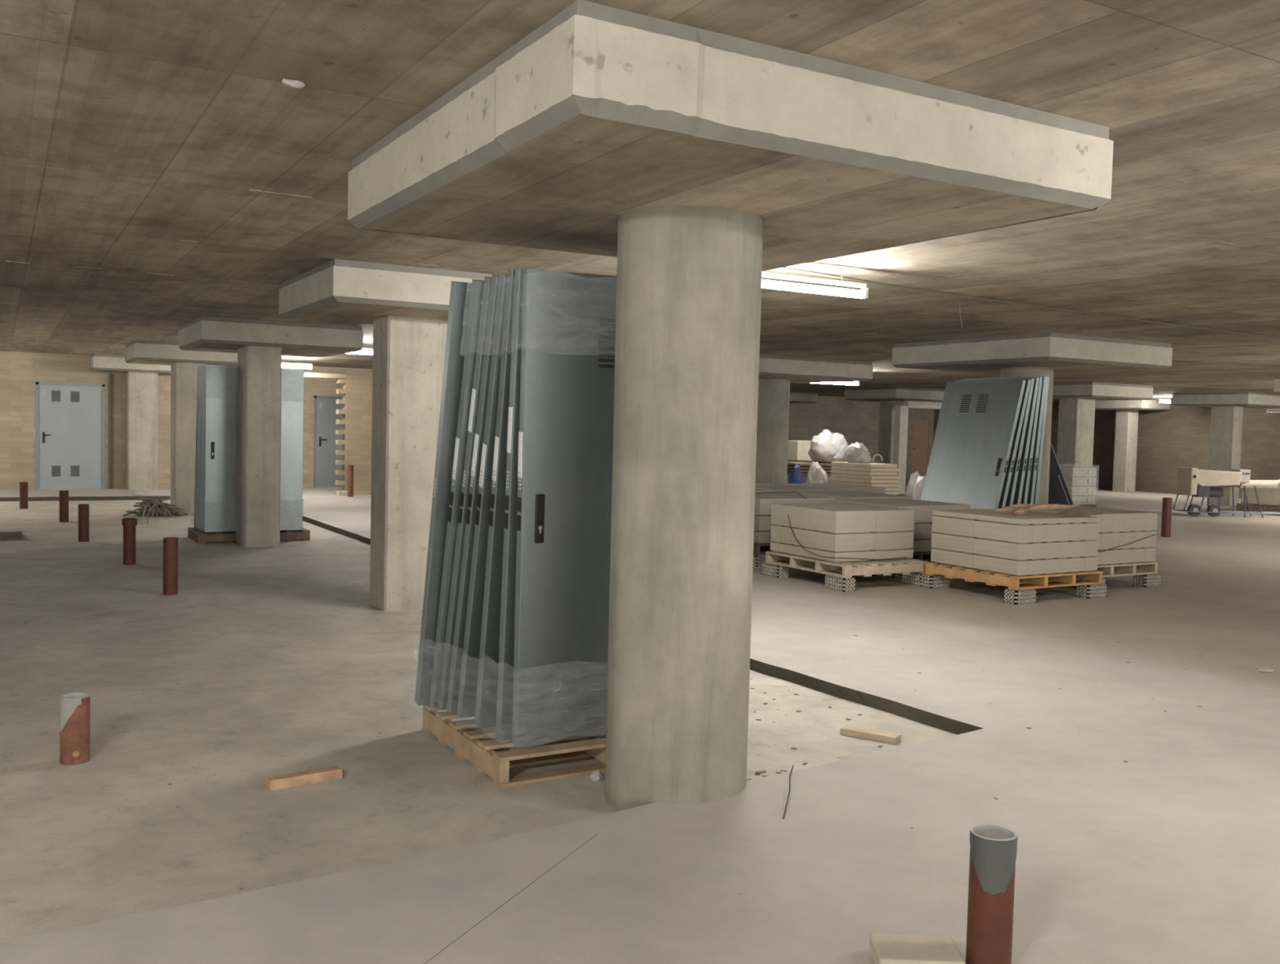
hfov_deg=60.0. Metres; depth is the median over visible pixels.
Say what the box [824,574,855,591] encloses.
brick
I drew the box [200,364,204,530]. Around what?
door
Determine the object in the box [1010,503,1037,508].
wood splinter
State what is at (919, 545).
concrete block
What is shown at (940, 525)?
concrete block
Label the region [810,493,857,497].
concrete block
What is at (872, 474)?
stack
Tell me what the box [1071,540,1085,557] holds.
concrete block
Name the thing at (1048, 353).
concrete column
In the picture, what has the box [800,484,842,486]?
concrete block
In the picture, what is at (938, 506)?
concrete block
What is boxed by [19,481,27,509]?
drain pipe
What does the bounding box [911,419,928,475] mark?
door
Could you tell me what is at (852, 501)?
concrete block
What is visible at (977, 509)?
concrete block
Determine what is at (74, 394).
vent grille
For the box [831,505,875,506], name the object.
concrete block
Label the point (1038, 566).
concrete block
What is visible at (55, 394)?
vent grille
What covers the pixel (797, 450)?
box
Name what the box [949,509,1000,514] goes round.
concrete block
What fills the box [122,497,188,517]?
rubble pile
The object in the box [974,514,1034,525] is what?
concrete block
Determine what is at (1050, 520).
concrete block
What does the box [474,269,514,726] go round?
door
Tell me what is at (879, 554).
concrete block
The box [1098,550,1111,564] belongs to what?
concrete block
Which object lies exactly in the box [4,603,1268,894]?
debris
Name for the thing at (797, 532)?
concrete block
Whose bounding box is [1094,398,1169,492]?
concrete column
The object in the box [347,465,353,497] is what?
drain pipe
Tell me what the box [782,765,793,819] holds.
wire
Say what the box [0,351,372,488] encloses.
wall
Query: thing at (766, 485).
concrete block
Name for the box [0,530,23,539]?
wood beam
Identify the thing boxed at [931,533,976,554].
concrete block
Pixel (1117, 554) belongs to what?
concrete block
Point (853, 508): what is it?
concrete block
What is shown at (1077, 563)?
concrete block
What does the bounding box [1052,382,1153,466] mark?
concrete column
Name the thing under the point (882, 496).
concrete block
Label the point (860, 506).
concrete block
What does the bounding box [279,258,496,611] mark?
concrete column
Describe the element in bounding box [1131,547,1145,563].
concrete block
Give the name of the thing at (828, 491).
concrete block
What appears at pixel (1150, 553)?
concrete block
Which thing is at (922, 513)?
concrete block
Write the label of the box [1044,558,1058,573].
concrete block
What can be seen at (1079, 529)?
concrete block
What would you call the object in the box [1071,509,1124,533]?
concrete block
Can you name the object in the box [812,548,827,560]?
concrete block
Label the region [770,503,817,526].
concrete block
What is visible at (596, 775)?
lump
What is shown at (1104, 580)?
brick
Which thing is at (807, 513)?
concrete block
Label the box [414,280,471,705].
door
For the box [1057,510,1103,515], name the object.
wood splinter
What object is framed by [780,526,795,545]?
concrete block
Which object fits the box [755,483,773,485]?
concrete block
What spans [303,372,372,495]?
wall
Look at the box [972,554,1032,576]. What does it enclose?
concrete block
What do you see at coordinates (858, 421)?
wall
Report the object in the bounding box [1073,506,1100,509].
concrete block
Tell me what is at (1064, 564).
concrete block
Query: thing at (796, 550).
concrete block
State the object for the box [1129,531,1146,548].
concrete block
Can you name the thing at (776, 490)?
concrete block
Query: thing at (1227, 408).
concrete column
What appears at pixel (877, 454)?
ring
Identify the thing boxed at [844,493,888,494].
concrete block
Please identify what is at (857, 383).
tube light
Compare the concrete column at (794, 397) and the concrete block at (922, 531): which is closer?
the concrete block at (922, 531)
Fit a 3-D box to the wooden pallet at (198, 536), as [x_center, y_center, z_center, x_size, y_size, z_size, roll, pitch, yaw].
[-5.170,0.686,14.641,1.400,0.130,0.840,0,3,-30]
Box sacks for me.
[1240,488,1279,506]
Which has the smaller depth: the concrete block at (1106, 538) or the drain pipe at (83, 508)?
the concrete block at (1106, 538)
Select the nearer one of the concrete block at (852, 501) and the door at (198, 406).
the concrete block at (852, 501)
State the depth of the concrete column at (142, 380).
22.53 m
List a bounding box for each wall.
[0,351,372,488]
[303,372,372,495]
[788,395,934,478]
[1050,400,1279,498]
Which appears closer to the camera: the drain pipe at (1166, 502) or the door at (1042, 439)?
the door at (1042, 439)
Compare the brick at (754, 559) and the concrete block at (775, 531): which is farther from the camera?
the brick at (754, 559)
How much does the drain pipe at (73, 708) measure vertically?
0.304 m
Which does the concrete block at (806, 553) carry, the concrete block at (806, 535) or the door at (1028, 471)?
the concrete block at (806, 535)
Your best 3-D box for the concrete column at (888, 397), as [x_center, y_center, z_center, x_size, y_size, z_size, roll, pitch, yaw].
[6.844,-1.114,29.586,2.000,2.708,2.000,0,3,-30]
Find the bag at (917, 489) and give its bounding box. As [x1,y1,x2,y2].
[912,475,925,500]
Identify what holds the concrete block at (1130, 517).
on the concrete block at (1129, 537)
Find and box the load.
[1060,466,1097,507]
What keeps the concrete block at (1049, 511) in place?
on the concrete block
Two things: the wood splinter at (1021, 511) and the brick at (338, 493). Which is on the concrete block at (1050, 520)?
the wood splinter at (1021, 511)
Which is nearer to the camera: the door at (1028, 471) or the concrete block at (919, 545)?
the concrete block at (919, 545)
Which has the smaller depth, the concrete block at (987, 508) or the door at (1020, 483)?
the concrete block at (987, 508)
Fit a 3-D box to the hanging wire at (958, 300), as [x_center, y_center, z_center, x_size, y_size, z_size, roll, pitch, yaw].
[2.803,-1.474,9.689,0.057,0.242,0.007,0,3,-30]
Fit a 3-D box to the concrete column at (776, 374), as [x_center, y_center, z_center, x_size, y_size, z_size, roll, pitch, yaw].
[2.257,-0.709,18.999,2.350,2.708,2.350,0,3,-30]
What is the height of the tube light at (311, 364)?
0.208 m
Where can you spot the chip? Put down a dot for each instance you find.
(1263, 669)
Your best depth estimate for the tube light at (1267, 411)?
29.30 m
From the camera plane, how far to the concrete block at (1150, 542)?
11.57 m
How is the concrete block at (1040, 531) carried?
on the concrete block at (1039, 549)
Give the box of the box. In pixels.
[787,440,813,461]
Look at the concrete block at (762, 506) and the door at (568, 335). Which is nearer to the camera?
the door at (568, 335)
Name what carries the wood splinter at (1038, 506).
on the wood splinter at (1073, 513)
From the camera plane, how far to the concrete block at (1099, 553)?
11.17 m
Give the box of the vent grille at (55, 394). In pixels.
[51,390,60,401]
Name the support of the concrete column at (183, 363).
on the floor
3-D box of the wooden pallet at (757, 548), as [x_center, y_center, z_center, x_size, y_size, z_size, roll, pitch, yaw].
[1.536,0.728,13.169,1.150,0.118,1.100,0,3,-30]
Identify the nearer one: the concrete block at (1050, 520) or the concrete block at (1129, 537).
the concrete block at (1050, 520)
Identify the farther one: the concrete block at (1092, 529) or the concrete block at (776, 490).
the concrete block at (776, 490)
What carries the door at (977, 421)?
on the wooden pallet
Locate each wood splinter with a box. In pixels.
[994,506,1017,512]
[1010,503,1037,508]
[1013,508,1031,514]
[1029,504,1078,509]
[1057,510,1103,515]
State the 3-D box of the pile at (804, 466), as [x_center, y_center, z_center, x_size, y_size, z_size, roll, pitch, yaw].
[3.206,-0.011,22.255,1.510,0.780,1.910,0,3,-30]
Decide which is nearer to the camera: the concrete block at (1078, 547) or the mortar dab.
the mortar dab
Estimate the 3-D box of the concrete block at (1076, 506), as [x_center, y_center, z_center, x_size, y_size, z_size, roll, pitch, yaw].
[4.932,0.374,12.264,0.176,0.195,0.544,0,3,-30]
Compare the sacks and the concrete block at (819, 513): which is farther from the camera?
the sacks
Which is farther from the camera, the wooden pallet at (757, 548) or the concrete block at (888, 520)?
the wooden pallet at (757, 548)
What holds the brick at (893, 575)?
on the floor
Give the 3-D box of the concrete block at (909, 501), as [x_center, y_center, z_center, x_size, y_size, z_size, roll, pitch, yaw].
[3.168,0.323,12.613,0.539,0.195,0.349,0,3,-30]
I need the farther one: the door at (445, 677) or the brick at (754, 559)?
the brick at (754, 559)
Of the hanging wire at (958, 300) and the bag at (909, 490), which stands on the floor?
the bag at (909, 490)
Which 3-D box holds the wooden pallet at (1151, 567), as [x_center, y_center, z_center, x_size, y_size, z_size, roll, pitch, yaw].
[4.674,0.872,11.830,1.100,0.118,1.130,0,3,-30]
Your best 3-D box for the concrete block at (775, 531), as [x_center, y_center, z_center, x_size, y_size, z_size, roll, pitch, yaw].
[1.649,0.549,11.779,0.514,0.180,0.174,0,3,-30]
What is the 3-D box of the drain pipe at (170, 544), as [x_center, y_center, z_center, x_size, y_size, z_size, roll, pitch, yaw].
[-4.207,0.753,9.925,0.124,0.506,0.124,0,3,-30]
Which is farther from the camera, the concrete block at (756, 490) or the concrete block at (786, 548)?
the concrete block at (756, 490)
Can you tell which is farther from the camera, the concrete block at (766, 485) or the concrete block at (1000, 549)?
the concrete block at (766, 485)
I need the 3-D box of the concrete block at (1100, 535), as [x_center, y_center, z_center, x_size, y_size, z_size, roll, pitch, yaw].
[4.435,0.592,11.359,0.176,0.175,0.544,0,3,-30]
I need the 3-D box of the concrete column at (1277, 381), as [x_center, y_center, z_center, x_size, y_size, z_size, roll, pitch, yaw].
[12.743,-0.463,19.301,2.200,2.708,2.250,0,3,-30]
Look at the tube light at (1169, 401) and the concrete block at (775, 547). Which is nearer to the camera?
the concrete block at (775, 547)
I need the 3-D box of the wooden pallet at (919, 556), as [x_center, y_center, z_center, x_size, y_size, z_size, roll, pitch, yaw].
[2.920,0.795,12.505,1.140,0.118,1.100,0,3,-30]
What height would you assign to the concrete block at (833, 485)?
0.195 m
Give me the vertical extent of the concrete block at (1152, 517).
0.195 m
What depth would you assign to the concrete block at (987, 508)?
11.12 m
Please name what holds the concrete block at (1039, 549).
on the concrete block at (1038, 566)
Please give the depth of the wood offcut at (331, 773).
4.84 m
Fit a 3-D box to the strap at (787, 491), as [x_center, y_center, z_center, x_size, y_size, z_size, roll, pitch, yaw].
[1.511,0.129,12.337,0.031,0.077,0.827,-1,4,-44]
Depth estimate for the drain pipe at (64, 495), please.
16.23 m
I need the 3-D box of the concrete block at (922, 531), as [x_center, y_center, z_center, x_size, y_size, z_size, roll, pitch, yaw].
[2.871,0.529,12.049,0.539,0.175,0.349,0,3,-30]
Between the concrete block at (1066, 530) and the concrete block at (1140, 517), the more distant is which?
the concrete block at (1140, 517)
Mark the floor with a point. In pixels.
(1169, 854)
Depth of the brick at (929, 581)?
11.03 m
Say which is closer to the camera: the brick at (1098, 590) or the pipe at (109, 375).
the brick at (1098, 590)
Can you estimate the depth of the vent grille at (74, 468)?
22.42 m
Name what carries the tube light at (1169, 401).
hanging from the ceiling
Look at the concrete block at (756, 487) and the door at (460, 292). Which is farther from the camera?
the concrete block at (756, 487)
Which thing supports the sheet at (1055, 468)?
on the floor
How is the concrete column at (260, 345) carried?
on the floor
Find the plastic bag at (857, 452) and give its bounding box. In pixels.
[844,442,871,462]
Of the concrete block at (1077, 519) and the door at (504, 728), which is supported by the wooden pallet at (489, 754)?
the door at (504, 728)
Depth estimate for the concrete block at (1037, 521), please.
10.29 m
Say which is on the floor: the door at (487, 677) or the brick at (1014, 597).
the brick at (1014, 597)
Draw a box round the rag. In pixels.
[787,464,802,483]
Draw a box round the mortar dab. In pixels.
[71,750,79,757]
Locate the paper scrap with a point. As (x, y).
(136, 493)
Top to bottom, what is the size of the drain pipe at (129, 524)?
0.506 m
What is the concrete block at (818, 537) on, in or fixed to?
on the concrete block at (818, 552)
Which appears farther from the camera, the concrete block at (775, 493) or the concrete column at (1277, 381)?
the concrete column at (1277, 381)
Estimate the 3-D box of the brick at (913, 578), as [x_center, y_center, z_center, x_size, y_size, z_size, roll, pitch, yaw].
[2.814,0.978,11.250,0.142,0.126,0.282,0,3,-30]
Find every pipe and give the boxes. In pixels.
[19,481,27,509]
[58,692,90,764]
[59,490,68,522]
[78,503,88,542]
[108,373,111,488]
[121,517,149,564]
[162,537,177,595]
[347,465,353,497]
[965,824,1017,963]
[1160,497,1172,537]
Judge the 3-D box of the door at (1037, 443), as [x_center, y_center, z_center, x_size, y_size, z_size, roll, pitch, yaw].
[4.470,-0.251,13.885,0.252,2.115,1.232,0,3,-30]
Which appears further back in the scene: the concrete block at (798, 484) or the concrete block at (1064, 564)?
the concrete block at (798, 484)
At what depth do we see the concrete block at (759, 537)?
12.48 m
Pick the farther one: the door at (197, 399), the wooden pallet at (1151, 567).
the door at (197, 399)
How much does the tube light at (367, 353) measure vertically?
0.208 m
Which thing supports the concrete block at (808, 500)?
on the concrete block
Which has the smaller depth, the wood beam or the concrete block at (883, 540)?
the concrete block at (883, 540)
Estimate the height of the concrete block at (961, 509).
0.058 m
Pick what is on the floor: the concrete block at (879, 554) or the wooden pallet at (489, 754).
the wooden pallet at (489, 754)
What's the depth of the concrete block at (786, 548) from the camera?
11.50 m
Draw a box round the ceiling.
[0,0,1279,400]
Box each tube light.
[281,362,313,368]
[347,346,373,355]
[761,265,868,299]
[813,381,859,386]
[1157,396,1171,403]
[1266,408,1279,413]
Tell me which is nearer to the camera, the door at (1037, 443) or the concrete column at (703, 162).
the concrete column at (703, 162)
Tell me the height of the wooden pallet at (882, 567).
0.118 m
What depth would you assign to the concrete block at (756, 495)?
13.04 m
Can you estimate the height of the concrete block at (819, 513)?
0.225 m
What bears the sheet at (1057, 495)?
on the floor
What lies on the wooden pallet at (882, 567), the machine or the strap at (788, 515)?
the strap at (788, 515)
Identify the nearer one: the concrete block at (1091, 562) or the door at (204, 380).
the concrete block at (1091, 562)
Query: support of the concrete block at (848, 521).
on the concrete block at (836, 543)
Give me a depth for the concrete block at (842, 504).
11.88 m
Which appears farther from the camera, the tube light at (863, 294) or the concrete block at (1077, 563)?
the concrete block at (1077, 563)
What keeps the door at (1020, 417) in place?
on the wooden pallet
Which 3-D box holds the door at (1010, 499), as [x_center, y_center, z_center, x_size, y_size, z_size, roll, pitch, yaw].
[4.204,-0.234,13.744,0.451,2.091,1.232,0,3,-30]
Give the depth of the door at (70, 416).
22.34 m
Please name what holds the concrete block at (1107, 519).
on the concrete block at (1106, 538)
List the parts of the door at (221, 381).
handle plate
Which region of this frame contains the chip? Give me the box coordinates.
[1258,667,1274,672]
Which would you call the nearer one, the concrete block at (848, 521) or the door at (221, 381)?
the concrete block at (848, 521)
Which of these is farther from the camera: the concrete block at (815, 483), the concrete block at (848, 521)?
the concrete block at (815, 483)
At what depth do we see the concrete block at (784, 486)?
15.27 m
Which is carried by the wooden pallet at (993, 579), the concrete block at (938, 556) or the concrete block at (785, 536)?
the concrete block at (938, 556)
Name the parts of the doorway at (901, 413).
post, post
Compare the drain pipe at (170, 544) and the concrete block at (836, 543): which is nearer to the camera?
the drain pipe at (170, 544)
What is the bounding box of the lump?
[590,769,603,782]
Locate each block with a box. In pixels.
[753,530,774,543]
[754,496,798,515]
[754,515,774,531]
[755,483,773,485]
[755,486,792,489]
[755,488,774,492]
[755,492,791,494]
[755,494,774,497]
[766,484,806,486]
[766,488,813,493]
[767,493,814,496]
[769,542,784,552]
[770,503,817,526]
[770,524,782,543]
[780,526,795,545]
[780,543,791,554]
[781,504,826,527]
[782,496,835,503]
[783,486,824,488]
[785,483,823,485]
[791,505,839,528]
[791,528,806,546]
[791,545,804,556]
[793,491,836,495]
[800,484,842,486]
[801,529,817,548]
[801,546,815,558]
[802,506,851,530]
[809,502,852,504]
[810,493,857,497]
[812,531,828,550]
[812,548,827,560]
[813,507,860,532]
[814,483,851,484]
[822,550,875,562]
[823,532,875,552]
[824,503,867,505]
[824,509,875,533]
[828,491,871,493]
[829,494,880,499]
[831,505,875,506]
[833,484,861,486]
[833,498,887,503]
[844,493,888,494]
[845,485,885,493]
[846,506,890,507]
[853,507,897,509]
[862,494,912,499]
[867,508,914,533]
[869,933,965,963]
[871,531,913,551]
[871,548,913,560]
[875,503,934,524]
[895,500,944,503]
[909,523,933,539]
[910,538,933,552]
[914,502,970,523]
[930,548,973,568]
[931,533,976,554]
[932,510,984,519]
[932,515,978,537]
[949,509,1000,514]
[960,509,1008,514]
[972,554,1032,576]
[973,520,1033,543]
[973,537,1032,560]
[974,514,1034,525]
[977,509,1013,513]
[986,508,1035,513]
[992,514,1047,524]
[1002,513,1061,524]
[1004,506,1054,511]
[1022,513,1074,524]
[1027,559,1045,575]
[1028,542,1046,559]
[1031,511,1048,512]
[1031,524,1047,542]
[1033,512,1086,523]
[1041,512,1099,523]
[1041,542,1059,559]
[1044,524,1060,542]
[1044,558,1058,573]
[1046,510,1102,532]
[1055,541,1072,558]
[1056,523,1073,542]
[1057,557,1072,573]
[1062,510,1113,533]
[1068,523,1086,541]
[1069,556,1084,572]
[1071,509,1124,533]
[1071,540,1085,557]
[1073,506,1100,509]
[1075,506,1106,509]
[1081,522,1099,541]
[1081,540,1098,556]
[1081,556,1097,571]
[1082,509,1136,532]
[1093,533,1101,549]
[1093,550,1100,564]
[1096,509,1146,531]
[1097,533,1112,550]
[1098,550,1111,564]
[1106,508,1157,531]
[1108,532,1124,550]
[1109,549,1123,564]
[1119,548,1134,564]
[1120,531,1135,549]
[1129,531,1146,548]
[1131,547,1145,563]
[1141,547,1155,562]
[1145,530,1156,547]
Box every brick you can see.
[336,491,347,496]
[752,558,755,570]
[753,554,765,566]
[761,562,788,577]
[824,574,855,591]
[878,573,902,577]
[902,572,924,586]
[920,573,950,588]
[1004,588,1036,604]
[1075,583,1106,598]
[1076,577,1106,583]
[1133,573,1161,586]
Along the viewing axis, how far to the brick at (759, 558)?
12.40 m
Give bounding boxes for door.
[35,382,104,488]
[193,365,198,528]
[195,365,199,528]
[197,364,202,529]
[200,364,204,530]
[202,364,205,531]
[204,364,303,532]
[313,395,342,487]
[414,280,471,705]
[429,279,484,707]
[437,275,492,710]
[446,274,499,713]
[457,273,506,718]
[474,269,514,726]
[495,268,524,739]
[511,268,617,747]
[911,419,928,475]
[920,379,1026,509]
[955,377,1035,506]
[957,379,1031,508]
[960,377,1039,505]
[967,376,1043,503]
[985,376,1046,504]
[1033,376,1049,504]
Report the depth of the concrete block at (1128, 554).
11.40 m
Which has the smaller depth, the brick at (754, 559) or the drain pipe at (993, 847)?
the drain pipe at (993, 847)
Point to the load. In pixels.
(1080, 481)
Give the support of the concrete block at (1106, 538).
on the concrete block at (1105, 556)
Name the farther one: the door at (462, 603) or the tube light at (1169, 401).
the tube light at (1169, 401)
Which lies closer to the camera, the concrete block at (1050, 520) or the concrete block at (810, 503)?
the concrete block at (1050, 520)
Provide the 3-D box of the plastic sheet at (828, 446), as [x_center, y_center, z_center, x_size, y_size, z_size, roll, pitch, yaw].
[3.742,-0.720,21.981,0.895,0.650,0.600,0,3,-30]
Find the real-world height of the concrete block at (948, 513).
0.058 m
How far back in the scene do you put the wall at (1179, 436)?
31.92 m
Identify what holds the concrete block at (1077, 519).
on the concrete block at (1079, 529)
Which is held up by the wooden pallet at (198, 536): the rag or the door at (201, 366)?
the door at (201, 366)
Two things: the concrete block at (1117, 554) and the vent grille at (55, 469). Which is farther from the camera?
the vent grille at (55, 469)
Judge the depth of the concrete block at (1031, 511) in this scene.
11.17 m
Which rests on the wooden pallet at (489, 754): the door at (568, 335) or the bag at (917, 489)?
the door at (568, 335)
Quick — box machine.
[1172,466,1279,518]
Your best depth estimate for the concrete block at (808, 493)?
14.01 m
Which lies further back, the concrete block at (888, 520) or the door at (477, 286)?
the concrete block at (888, 520)
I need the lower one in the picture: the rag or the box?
the rag
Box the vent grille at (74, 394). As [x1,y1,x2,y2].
[71,391,79,402]
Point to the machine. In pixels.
(1197, 482)
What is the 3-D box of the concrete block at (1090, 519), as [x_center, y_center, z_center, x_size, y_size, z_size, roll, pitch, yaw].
[4.207,0.352,10.855,0.182,0.058,0.549,0,3,-30]
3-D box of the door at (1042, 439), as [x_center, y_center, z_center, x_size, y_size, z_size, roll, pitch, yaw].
[4.534,-0.254,13.934,0.212,2.118,1.230,0,3,-30]
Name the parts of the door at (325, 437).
handle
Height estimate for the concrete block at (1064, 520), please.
0.058 m
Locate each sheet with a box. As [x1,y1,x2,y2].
[808,429,848,462]
[1048,443,1074,505]
[1048,474,1070,505]
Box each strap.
[755,491,805,498]
[787,515,906,559]
[1097,534,1155,551]
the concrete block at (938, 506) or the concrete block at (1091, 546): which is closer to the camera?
the concrete block at (1091, 546)
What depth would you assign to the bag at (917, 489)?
20.54 m
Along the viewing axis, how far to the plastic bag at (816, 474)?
20.82 m
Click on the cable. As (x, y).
(781, 268)
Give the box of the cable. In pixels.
[776,267,1279,339]
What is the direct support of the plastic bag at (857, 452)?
on the stack
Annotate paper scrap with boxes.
[133,492,142,495]
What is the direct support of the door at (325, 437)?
in the wall at (20, 371)
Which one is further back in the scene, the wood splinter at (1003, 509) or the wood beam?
the wood beam
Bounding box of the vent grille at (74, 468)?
[71,465,79,476]
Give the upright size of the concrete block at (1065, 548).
0.157 m
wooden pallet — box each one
[187,527,310,543]
[422,704,606,788]
[753,542,772,555]
[765,551,928,577]
[903,551,933,564]
[924,561,1102,590]
[1096,561,1158,577]
[1236,503,1279,515]
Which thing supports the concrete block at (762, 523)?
on the concrete block at (759, 537)
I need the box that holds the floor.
[0,478,1279,963]
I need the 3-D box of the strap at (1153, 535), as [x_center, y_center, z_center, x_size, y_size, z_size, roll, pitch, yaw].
[4.968,0.625,11.331,0.951,0.158,0.007,0,3,-30]
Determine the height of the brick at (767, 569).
0.126 m
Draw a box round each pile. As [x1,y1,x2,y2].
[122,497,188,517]
[786,460,835,483]
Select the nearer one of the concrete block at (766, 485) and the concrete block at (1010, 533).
the concrete block at (1010, 533)
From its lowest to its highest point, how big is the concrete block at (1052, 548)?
0.157 m
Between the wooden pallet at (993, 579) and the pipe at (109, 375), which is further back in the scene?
the pipe at (109, 375)
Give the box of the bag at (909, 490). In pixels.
[905,471,920,496]
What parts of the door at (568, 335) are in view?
handle plate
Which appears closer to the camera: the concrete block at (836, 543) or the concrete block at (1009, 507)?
the concrete block at (836, 543)
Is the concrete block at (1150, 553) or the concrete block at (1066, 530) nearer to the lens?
the concrete block at (1066, 530)
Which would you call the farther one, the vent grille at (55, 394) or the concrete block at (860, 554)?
the vent grille at (55, 394)
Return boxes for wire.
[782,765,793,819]
[958,299,962,327]
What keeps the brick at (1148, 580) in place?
on the floor
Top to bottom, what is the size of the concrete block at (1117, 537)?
0.175 m
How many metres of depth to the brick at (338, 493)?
22.26 m
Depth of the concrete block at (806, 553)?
11.20 m
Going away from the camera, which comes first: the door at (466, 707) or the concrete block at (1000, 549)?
the door at (466, 707)
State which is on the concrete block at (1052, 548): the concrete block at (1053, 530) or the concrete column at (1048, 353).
the concrete block at (1053, 530)
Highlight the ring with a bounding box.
[872,453,882,461]
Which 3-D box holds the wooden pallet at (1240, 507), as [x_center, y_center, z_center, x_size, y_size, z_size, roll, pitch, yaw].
[13.886,0.600,23.820,1.300,0.200,1.400,0,3,-30]
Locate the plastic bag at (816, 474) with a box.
[804,462,828,483]
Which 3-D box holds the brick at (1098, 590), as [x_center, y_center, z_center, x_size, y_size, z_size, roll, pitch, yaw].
[4.349,1.044,10.674,0.262,0.126,0.142,0,3,-30]
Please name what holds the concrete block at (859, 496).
on the concrete block
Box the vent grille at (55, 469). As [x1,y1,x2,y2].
[51,465,60,476]
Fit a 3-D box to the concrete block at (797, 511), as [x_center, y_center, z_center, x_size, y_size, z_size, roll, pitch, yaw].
[1.829,0.366,11.468,0.514,0.225,0.174,0,3,-30]
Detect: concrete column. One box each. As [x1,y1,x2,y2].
[90,353,170,489]
[124,339,237,513]
[177,315,363,547]
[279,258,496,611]
[347,0,1113,811]
[755,355,873,484]
[789,391,817,403]
[844,387,945,464]
[892,332,1172,504]
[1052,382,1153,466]
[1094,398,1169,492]
[1172,391,1279,505]
[1274,376,1279,394]
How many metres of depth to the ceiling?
5.03 m
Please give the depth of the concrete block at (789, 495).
13.25 m
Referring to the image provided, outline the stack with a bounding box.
[829,462,897,494]
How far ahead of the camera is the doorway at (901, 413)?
28.08 m
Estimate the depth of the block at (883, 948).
3.16 m
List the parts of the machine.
plate, motor, tube frame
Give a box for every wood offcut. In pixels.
[266,765,342,791]
[840,724,901,744]
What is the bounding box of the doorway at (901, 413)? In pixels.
[893,400,942,493]
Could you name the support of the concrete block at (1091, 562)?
on the wooden pallet at (993, 579)
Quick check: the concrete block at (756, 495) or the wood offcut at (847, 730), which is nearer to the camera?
the wood offcut at (847, 730)
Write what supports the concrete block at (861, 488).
on the concrete block

